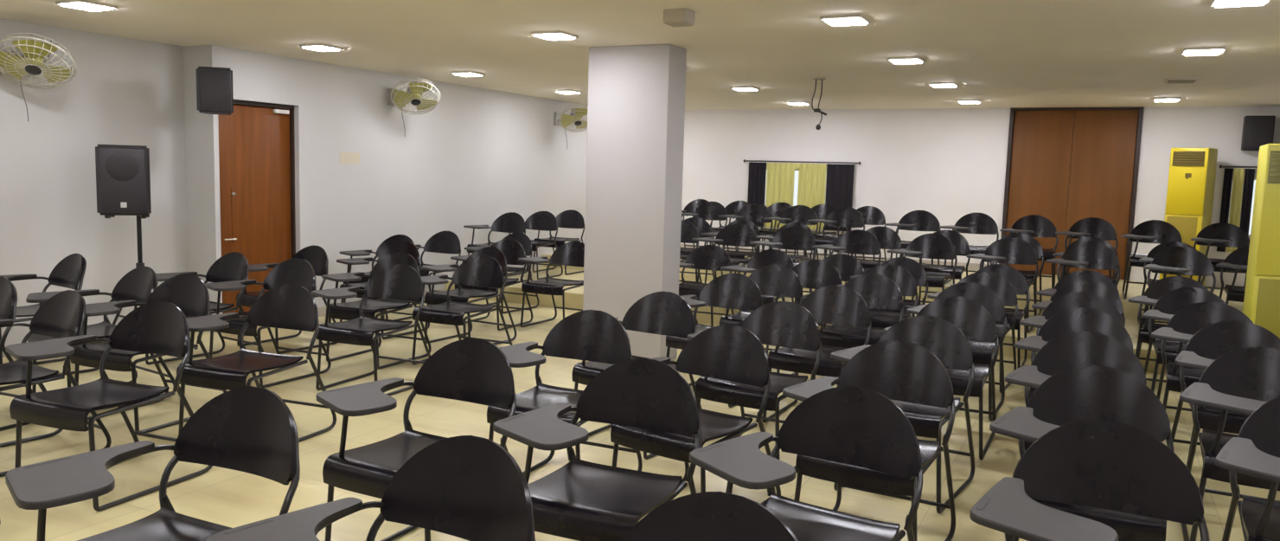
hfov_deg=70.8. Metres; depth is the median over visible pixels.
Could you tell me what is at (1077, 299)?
chair
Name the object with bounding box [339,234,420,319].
chair
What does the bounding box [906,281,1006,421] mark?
chair
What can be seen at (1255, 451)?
chair
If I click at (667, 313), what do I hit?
chair
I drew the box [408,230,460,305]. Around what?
chair
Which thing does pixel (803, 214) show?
chair
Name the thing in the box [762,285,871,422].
chair
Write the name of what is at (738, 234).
chair
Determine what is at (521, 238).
chair
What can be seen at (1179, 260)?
chair
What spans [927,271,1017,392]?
chair
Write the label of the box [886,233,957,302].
chair
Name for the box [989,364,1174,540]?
chair
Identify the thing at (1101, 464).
chair
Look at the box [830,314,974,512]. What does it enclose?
chair
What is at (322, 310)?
baseboard
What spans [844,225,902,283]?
chair
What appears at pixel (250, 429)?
chair
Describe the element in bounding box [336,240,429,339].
chair
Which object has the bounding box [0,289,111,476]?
chair
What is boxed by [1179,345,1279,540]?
chair
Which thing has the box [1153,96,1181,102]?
recessed light
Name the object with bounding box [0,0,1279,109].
ceiling
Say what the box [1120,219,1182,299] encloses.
chair
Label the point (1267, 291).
grille
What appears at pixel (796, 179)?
window
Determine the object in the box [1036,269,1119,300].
chair
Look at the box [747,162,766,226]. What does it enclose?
curtain
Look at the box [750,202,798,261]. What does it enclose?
chair
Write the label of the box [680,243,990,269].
baseboard
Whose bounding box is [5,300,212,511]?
chair
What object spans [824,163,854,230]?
curtain
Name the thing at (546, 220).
chair
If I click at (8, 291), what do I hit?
chair
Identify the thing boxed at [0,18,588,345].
wall
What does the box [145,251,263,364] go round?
chair
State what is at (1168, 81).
diffuser
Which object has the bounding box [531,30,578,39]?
recessed light
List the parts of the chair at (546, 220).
frame, seat, backrest, frame, frame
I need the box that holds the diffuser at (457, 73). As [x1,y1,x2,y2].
[453,72,482,76]
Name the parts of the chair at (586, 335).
frame, seat, frame, backrest, frame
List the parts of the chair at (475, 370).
tablet post, frame, seat, frame, backrest, frame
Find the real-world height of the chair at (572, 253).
0.820 m
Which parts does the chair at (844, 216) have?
tablet post, seat, frame, backrest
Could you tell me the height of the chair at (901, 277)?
0.820 m
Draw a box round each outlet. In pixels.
[1171,150,1205,166]
[1267,150,1279,183]
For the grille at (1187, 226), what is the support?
attached to the air conditioner at (1192, 174)
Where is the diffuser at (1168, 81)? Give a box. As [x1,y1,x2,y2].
[1166,79,1195,83]
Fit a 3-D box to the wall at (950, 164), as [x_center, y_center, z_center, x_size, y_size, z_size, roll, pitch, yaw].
[3.510,-0.996,12.651,9.285,2.500,0.200,5,7,27]
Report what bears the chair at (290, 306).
on the floor
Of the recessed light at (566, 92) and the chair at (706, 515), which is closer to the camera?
the chair at (706, 515)
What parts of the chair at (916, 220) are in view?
seat, backrest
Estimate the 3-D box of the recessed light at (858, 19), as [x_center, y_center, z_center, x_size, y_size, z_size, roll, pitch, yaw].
[1.279,-1.554,5.607,0.250,0.026,0.250,5,7,27]
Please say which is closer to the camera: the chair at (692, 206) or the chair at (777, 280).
the chair at (777, 280)
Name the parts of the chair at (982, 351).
backrest, seat, frame, frame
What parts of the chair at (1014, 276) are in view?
backrest, seat, frame, frame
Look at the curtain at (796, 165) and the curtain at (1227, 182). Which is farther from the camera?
the curtain at (796, 165)
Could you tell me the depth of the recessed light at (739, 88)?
10.02 m
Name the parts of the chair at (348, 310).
tablet post, frame, seat, frame, backrest, frame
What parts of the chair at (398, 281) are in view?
tablet post, frame, seat, frame, backrest, frame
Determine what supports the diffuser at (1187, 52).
attached to the recessed light at (1208, 50)
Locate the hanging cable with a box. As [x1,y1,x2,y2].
[811,76,826,129]
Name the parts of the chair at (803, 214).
tablet post, frame, backrest, frame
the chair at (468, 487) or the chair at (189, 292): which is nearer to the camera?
the chair at (468, 487)
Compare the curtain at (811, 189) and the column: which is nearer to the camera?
the column
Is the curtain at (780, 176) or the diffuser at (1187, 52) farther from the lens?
the curtain at (780, 176)
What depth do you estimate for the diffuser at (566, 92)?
11.10 m
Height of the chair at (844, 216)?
0.820 m
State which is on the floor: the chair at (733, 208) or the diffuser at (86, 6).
the chair at (733, 208)
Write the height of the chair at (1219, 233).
0.820 m
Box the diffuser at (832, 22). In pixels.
[824,18,866,25]
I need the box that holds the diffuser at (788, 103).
[787,102,807,104]
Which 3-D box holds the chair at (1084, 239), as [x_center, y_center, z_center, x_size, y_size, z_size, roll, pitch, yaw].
[4.402,0.090,8.910,0.594,0.820,0.720,5,7,27]
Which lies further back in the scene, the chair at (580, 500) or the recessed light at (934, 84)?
the recessed light at (934, 84)
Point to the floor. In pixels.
(230, 497)
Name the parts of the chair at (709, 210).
backrest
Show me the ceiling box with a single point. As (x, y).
(674, 17)
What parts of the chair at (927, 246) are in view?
frame, backrest, seat, frame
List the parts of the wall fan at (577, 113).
wall plate, blade, blade, blade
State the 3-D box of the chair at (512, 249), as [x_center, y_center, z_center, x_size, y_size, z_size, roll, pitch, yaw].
[-1.466,0.119,8.771,0.594,0.820,0.720,4,7,23]
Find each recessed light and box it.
[55,0,117,11]
[299,43,343,51]
[450,70,485,76]
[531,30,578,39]
[553,89,582,94]
[730,86,759,90]
[786,101,810,104]
[819,13,870,25]
[887,56,924,63]
[928,82,958,87]
[956,99,981,103]
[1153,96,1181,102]
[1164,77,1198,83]
[1181,46,1226,55]
[1210,0,1270,7]
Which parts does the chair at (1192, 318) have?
frame, frame, tablet post, seat, backrest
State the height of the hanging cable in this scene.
0.510 m
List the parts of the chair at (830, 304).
frame, seat, backrest, frame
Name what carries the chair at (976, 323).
on the floor
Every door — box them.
[217,99,295,313]
[999,106,1143,280]
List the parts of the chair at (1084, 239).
seat, frame, backrest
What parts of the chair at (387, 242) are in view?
seat, frame, backrest, frame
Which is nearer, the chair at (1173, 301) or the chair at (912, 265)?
the chair at (1173, 301)
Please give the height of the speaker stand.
1.066 m
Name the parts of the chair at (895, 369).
frame, seat, backrest, frame, frame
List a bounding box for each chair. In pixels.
[0,252,99,377]
[0,275,33,430]
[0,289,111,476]
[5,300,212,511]
[5,385,300,540]
[25,265,176,409]
[70,273,226,432]
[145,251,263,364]
[176,283,336,441]
[204,257,331,387]
[205,435,535,540]
[236,244,337,353]
[311,263,430,395]
[316,338,516,540]
[321,252,431,368]
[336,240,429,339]
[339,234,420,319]
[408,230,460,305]
[411,255,511,364]
[421,246,516,344]
[450,238,532,330]
[463,211,531,284]
[464,231,539,313]
[486,309,642,474]
[492,358,701,540]
[503,211,563,279]
[518,240,584,326]
[532,209,584,275]
[571,291,701,459]
[604,324,780,494]
[622,491,798,540]
[665,272,762,407]
[678,219,702,282]
[678,244,734,326]
[679,217,715,281]
[681,198,716,247]
[681,201,729,262]
[687,300,821,468]
[689,385,923,540]
[692,223,757,282]
[701,218,761,282]
[706,200,755,250]
[718,203,773,255]
[719,263,803,374]
[720,249,793,313]
[749,225,816,292]
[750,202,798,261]
[756,222,815,295]
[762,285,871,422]
[763,204,819,260]
[765,258,842,356]
[782,339,955,540]
[793,204,840,261]
[793,253,863,326]
[808,206,864,259]
[810,273,903,379]
[812,229,881,289]
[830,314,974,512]
[837,205,886,260]
[837,263,918,364]
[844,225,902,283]
[849,256,927,312]
[883,295,998,460]
[884,210,940,264]
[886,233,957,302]
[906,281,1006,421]
[911,229,970,300]
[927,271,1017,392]
[939,211,998,283]
[950,263,1030,368]
[966,236,1038,332]
[969,419,1209,540]
[979,232,1043,315]
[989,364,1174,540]
[999,214,1058,287]
[1004,330,1146,449]
[1014,307,1133,396]
[1019,291,1125,398]
[1031,279,1125,324]
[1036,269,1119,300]
[1046,241,1120,287]
[1053,236,1118,283]
[1055,217,1118,278]
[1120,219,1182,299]
[1128,275,1208,360]
[1137,241,1207,325]
[1142,246,1215,344]
[1142,287,1226,391]
[1150,301,1253,410]
[1171,320,1279,464]
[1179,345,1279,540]
[1190,222,1249,289]
[1215,396,1279,540]
[1216,245,1249,304]
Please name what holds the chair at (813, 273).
on the floor
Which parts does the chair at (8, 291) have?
backrest, frame, frame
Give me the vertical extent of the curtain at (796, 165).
0.084 m
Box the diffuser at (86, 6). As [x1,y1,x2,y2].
[60,2,112,11]
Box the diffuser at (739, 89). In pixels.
[733,88,757,90]
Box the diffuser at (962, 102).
[959,101,979,103]
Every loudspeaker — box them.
[95,144,151,218]
[196,66,233,115]
[1241,115,1275,150]
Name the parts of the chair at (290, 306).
tablet post, frame, seat, frame, backrest, frame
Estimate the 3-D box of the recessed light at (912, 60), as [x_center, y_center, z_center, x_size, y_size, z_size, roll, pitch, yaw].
[2.179,-1.716,7.368,0.250,0.026,0.250,5,7,27]
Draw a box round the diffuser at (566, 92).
[556,91,579,94]
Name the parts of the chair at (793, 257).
backrest, seat, frame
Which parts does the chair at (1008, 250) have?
frame, backrest, seat, frame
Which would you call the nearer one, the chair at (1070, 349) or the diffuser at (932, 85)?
the chair at (1070, 349)
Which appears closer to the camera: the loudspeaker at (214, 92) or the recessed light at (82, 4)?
the recessed light at (82, 4)
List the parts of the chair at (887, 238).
seat, backrest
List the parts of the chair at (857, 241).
frame, backrest, seat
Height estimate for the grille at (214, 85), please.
0.315 m
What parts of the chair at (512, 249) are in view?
frame, seat, backrest, frame, frame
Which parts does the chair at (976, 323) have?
backrest, seat, frame, frame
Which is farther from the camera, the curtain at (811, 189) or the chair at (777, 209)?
the curtain at (811, 189)
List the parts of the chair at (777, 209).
seat, backrest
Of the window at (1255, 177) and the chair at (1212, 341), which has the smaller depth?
the chair at (1212, 341)
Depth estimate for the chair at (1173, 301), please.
6.32 m
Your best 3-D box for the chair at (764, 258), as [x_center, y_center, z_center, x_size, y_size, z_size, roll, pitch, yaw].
[1.113,0.222,8.491,0.594,0.820,0.720,5,7,28]
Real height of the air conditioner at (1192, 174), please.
1.640 m
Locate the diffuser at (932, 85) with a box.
[931,83,955,87]
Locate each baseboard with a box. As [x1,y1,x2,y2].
[317,288,446,316]
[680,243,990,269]
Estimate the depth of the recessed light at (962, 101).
10.81 m
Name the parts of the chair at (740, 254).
frame, seat, backrest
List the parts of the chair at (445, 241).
seat, frame, frame, backrest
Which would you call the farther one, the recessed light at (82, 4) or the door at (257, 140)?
the door at (257, 140)
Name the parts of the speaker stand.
leg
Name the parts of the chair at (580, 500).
tablet post, frame, seat, frame, backrest, frame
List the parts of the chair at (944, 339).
seat, backrest, frame, frame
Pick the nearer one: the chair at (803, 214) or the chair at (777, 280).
the chair at (777, 280)
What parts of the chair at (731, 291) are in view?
frame, seat, frame, backrest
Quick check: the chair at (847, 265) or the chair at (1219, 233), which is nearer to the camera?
the chair at (847, 265)
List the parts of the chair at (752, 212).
backrest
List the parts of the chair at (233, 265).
frame, seat, frame, backrest, frame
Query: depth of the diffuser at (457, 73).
9.32 m
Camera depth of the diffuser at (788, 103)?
11.79 m
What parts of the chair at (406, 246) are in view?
tablet post, seat, frame, backrest, frame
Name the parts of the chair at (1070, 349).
seat, frame, backrest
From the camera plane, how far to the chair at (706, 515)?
1.95 m
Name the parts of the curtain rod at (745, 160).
rod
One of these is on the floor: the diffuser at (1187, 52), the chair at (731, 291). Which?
the chair at (731, 291)
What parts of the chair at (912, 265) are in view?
seat, backrest, frame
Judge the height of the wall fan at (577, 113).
0.606 m
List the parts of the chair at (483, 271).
frame, seat, frame, backrest, frame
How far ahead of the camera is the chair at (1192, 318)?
5.51 m
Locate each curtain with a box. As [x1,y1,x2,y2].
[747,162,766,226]
[764,162,794,227]
[793,163,799,169]
[797,163,826,230]
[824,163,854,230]
[1216,167,1233,251]
[1225,168,1245,251]
[1237,168,1254,249]
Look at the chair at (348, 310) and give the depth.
6.98 m
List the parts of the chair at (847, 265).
seat, backrest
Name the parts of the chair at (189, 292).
tablet post, frame, seat, backrest, frame, frame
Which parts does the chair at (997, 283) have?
backrest, seat, frame, frame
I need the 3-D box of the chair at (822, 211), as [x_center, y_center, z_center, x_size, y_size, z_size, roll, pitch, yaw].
[2.347,-0.473,12.041,0.594,0.820,0.720,4,7,24]
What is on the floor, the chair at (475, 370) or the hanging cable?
the chair at (475, 370)
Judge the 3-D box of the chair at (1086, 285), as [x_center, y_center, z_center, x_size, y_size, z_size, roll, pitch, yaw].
[3.124,0.498,6.439,0.594,0.820,0.720,5,7,28]
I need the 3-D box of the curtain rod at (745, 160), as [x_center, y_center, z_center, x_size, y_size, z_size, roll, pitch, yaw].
[2.329,-1.570,13.048,1.754,0.044,0.072,5,7,27]
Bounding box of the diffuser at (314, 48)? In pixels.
[302,45,339,51]
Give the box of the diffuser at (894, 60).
[890,58,921,63]
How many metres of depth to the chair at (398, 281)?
6.18 m
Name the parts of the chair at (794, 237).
frame, backrest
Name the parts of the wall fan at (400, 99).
wall plate, blade, blade, blade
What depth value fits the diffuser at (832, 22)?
5.57 m
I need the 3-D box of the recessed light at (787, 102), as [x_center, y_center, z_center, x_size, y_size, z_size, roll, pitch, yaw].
[2.079,-2.196,11.846,0.250,0.026,0.250,5,7,27]
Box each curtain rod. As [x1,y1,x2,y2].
[743,159,861,164]
[1218,164,1257,168]
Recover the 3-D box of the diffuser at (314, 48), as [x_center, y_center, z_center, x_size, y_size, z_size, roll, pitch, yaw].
[-2.691,-1.879,7.607,0.210,0.024,0.210,5,7,27]
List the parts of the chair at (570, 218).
frame, seat, frame, backrest, frame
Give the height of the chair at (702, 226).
0.820 m
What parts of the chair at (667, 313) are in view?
frame, seat, backrest, frame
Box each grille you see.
[198,70,229,109]
[1161,215,1197,277]
[1254,278,1279,338]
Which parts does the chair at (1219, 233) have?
frame, tablet post, backrest, seat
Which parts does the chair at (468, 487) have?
frame, backrest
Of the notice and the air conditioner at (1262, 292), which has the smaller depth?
the air conditioner at (1262, 292)
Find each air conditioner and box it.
[1158,147,1217,285]
[1242,143,1279,338]
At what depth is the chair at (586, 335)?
4.43 m
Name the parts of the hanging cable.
cord, ceiling plate, cord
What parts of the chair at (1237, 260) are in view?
frame, frame, tablet post, seat, backrest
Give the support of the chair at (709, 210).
on the floor
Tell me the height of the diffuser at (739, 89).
0.024 m
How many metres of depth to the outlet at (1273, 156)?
6.10 m
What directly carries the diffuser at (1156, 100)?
attached to the recessed light at (1173, 99)
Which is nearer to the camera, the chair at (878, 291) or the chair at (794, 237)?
the chair at (878, 291)
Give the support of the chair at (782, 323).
on the floor
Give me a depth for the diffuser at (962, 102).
10.85 m
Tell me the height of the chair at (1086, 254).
0.820 m
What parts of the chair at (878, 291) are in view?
seat, backrest, frame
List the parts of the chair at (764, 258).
seat, backrest, frame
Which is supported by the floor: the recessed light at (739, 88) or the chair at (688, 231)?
the chair at (688, 231)
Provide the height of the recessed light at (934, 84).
0.026 m
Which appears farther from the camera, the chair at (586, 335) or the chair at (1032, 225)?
the chair at (1032, 225)
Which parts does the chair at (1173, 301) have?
frame, frame, seat, backrest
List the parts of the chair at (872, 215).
backrest, frame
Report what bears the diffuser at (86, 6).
attached to the recessed light at (82, 4)
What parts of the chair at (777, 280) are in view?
seat, frame, backrest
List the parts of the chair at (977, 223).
frame, seat, backrest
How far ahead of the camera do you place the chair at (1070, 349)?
4.25 m
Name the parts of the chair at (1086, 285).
backrest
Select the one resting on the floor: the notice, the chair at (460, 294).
the chair at (460, 294)
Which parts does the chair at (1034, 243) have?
frame, backrest, seat, frame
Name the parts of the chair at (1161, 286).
frame, frame, tablet post, seat, backrest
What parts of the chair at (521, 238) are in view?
seat, backrest, frame, frame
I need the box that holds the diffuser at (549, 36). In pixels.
[534,33,574,39]
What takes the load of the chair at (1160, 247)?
on the floor
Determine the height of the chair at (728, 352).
0.820 m
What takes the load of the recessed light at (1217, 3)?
in the ceiling
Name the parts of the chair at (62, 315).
seat, frame, frame, frame, backrest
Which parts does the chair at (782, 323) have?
frame, seat, backrest, frame, frame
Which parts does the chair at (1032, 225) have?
backrest, frame, seat, frame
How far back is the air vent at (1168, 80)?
8.12 m
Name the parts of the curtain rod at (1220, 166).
rod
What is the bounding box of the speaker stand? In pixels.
[105,215,198,349]
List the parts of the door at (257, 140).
handle, handle plate, frame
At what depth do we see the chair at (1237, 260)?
8.32 m
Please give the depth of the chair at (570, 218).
12.07 m
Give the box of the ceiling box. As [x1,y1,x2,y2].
[663,7,695,26]
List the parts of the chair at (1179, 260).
frame, frame, backrest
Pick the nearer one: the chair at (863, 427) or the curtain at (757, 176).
the chair at (863, 427)
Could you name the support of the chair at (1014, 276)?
on the floor
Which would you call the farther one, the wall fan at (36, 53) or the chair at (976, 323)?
the wall fan at (36, 53)
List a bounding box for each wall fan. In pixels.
[0,32,76,121]
[387,77,440,136]
[554,104,587,140]
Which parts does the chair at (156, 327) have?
tablet post, frame, seat, frame, backrest, frame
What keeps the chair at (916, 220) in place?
on the floor
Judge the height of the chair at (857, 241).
0.820 m
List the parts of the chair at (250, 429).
tablet post, seat, frame, frame, backrest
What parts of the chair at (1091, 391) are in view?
frame, backrest, seat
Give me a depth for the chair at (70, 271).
6.45 m
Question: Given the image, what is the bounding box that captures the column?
[582,44,686,359]
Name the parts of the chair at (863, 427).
tablet post, seat, frame, backrest, frame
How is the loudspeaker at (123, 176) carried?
on the speaker stand
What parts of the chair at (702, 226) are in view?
seat, backrest, frame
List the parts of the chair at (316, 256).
seat, frame, frame, backrest, frame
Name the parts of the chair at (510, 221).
tablet post, seat, frame, backrest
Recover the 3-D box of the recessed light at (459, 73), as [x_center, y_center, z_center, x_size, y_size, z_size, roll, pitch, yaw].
[-1.791,-2.042,9.367,0.250,0.026,0.250,5,7,27]
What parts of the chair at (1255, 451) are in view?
frame, frame, backrest, seat, tablet post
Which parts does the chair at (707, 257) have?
seat, frame, backrest, frame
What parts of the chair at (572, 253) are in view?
tablet post, frame, frame, seat, backrest, frame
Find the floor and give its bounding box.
[0,253,1279,540]
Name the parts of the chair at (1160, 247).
frame, tablet post, backrest, frame, seat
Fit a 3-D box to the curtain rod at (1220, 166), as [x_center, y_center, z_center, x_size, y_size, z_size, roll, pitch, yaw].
[7.104,-1.223,10.639,0.454,0.044,0.072,5,7,27]
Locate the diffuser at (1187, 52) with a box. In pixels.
[1184,49,1222,55]
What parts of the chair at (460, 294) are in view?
tablet post, frame, seat, frame, backrest, frame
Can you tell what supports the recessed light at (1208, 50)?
in the ceiling
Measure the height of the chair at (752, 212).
0.820 m
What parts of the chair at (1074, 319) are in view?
seat, frame, backrest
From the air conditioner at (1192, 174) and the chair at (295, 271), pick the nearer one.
the chair at (295, 271)
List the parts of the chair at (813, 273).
frame, backrest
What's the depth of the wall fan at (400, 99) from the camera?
9.50 m
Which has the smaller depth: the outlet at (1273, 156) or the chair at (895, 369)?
the chair at (895, 369)
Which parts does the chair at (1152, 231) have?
frame, tablet post, seat, frame, backrest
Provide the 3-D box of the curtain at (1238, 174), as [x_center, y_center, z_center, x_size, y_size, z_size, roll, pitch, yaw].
[7.065,-0.711,10.690,0.113,0.990,0.034,5,7,27]
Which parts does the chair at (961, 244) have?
frame, seat, frame, backrest, frame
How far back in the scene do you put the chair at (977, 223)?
10.44 m
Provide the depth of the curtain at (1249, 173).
10.62 m
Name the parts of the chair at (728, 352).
frame, seat, backrest, frame, frame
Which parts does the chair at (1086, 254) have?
tablet post, frame, backrest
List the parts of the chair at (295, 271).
tablet post, seat, frame, frame, backrest, frame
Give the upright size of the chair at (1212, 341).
0.820 m
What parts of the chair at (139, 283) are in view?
seat, frame, frame, frame, backrest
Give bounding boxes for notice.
[339,152,360,164]
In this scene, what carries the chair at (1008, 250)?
on the floor
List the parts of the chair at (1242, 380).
frame, frame, tablet post, backrest, seat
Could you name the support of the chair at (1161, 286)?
on the floor
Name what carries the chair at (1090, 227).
on the floor
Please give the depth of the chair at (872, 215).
11.94 m
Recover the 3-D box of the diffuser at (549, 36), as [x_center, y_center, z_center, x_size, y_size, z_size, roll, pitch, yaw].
[-0.622,-1.709,6.564,0.210,0.024,0.210,5,7,27]
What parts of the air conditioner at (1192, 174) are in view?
panel, panel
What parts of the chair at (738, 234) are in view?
frame, frame, backrest, seat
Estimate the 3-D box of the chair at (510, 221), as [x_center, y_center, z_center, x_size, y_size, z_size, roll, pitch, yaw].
[-1.718,-0.276,10.712,0.594,0.820,0.720,5,7,25]
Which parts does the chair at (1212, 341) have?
frame, frame, seat, backrest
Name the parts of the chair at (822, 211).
backrest, seat, frame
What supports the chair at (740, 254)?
on the floor
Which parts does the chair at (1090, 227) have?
frame, backrest, frame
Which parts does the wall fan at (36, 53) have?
wall plate, blade, pull cord, blade, blade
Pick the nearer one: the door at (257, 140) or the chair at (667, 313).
the chair at (667, 313)
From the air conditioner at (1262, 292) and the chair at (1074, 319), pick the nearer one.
the chair at (1074, 319)
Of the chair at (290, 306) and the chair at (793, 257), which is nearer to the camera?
the chair at (290, 306)
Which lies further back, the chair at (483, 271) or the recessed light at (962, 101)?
the recessed light at (962, 101)
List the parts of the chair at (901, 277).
seat, backrest, frame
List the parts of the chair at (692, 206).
backrest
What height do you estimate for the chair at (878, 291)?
0.820 m
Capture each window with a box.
[764,166,826,205]
[1228,176,1256,237]
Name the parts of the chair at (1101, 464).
frame, backrest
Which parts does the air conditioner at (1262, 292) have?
panel, panel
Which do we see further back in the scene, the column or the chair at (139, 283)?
the column
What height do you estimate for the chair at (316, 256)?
0.820 m
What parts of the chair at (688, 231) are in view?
seat, backrest, frame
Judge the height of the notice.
0.120 m
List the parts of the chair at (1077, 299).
backrest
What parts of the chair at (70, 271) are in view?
seat, frame, frame, frame, backrest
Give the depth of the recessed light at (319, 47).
7.54 m
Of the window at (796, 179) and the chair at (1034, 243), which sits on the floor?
the chair at (1034, 243)
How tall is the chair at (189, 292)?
0.820 m
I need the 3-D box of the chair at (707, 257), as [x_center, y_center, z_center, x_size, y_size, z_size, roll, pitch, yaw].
[0.550,0.175,8.782,0.594,0.820,0.720,4,7,24]
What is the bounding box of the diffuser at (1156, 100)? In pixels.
[1155,99,1178,102]
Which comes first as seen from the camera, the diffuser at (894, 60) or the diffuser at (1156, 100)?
the diffuser at (894, 60)
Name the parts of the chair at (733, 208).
seat, backrest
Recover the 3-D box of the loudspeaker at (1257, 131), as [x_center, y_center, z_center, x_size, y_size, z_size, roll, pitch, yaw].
[7.204,-1.597,10.498,0.290,0.400,0.161,5,7,27]
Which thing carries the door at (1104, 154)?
in the wall at (950, 164)
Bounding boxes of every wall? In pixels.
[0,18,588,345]
[680,105,1279,287]
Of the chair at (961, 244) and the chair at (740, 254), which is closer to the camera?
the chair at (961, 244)

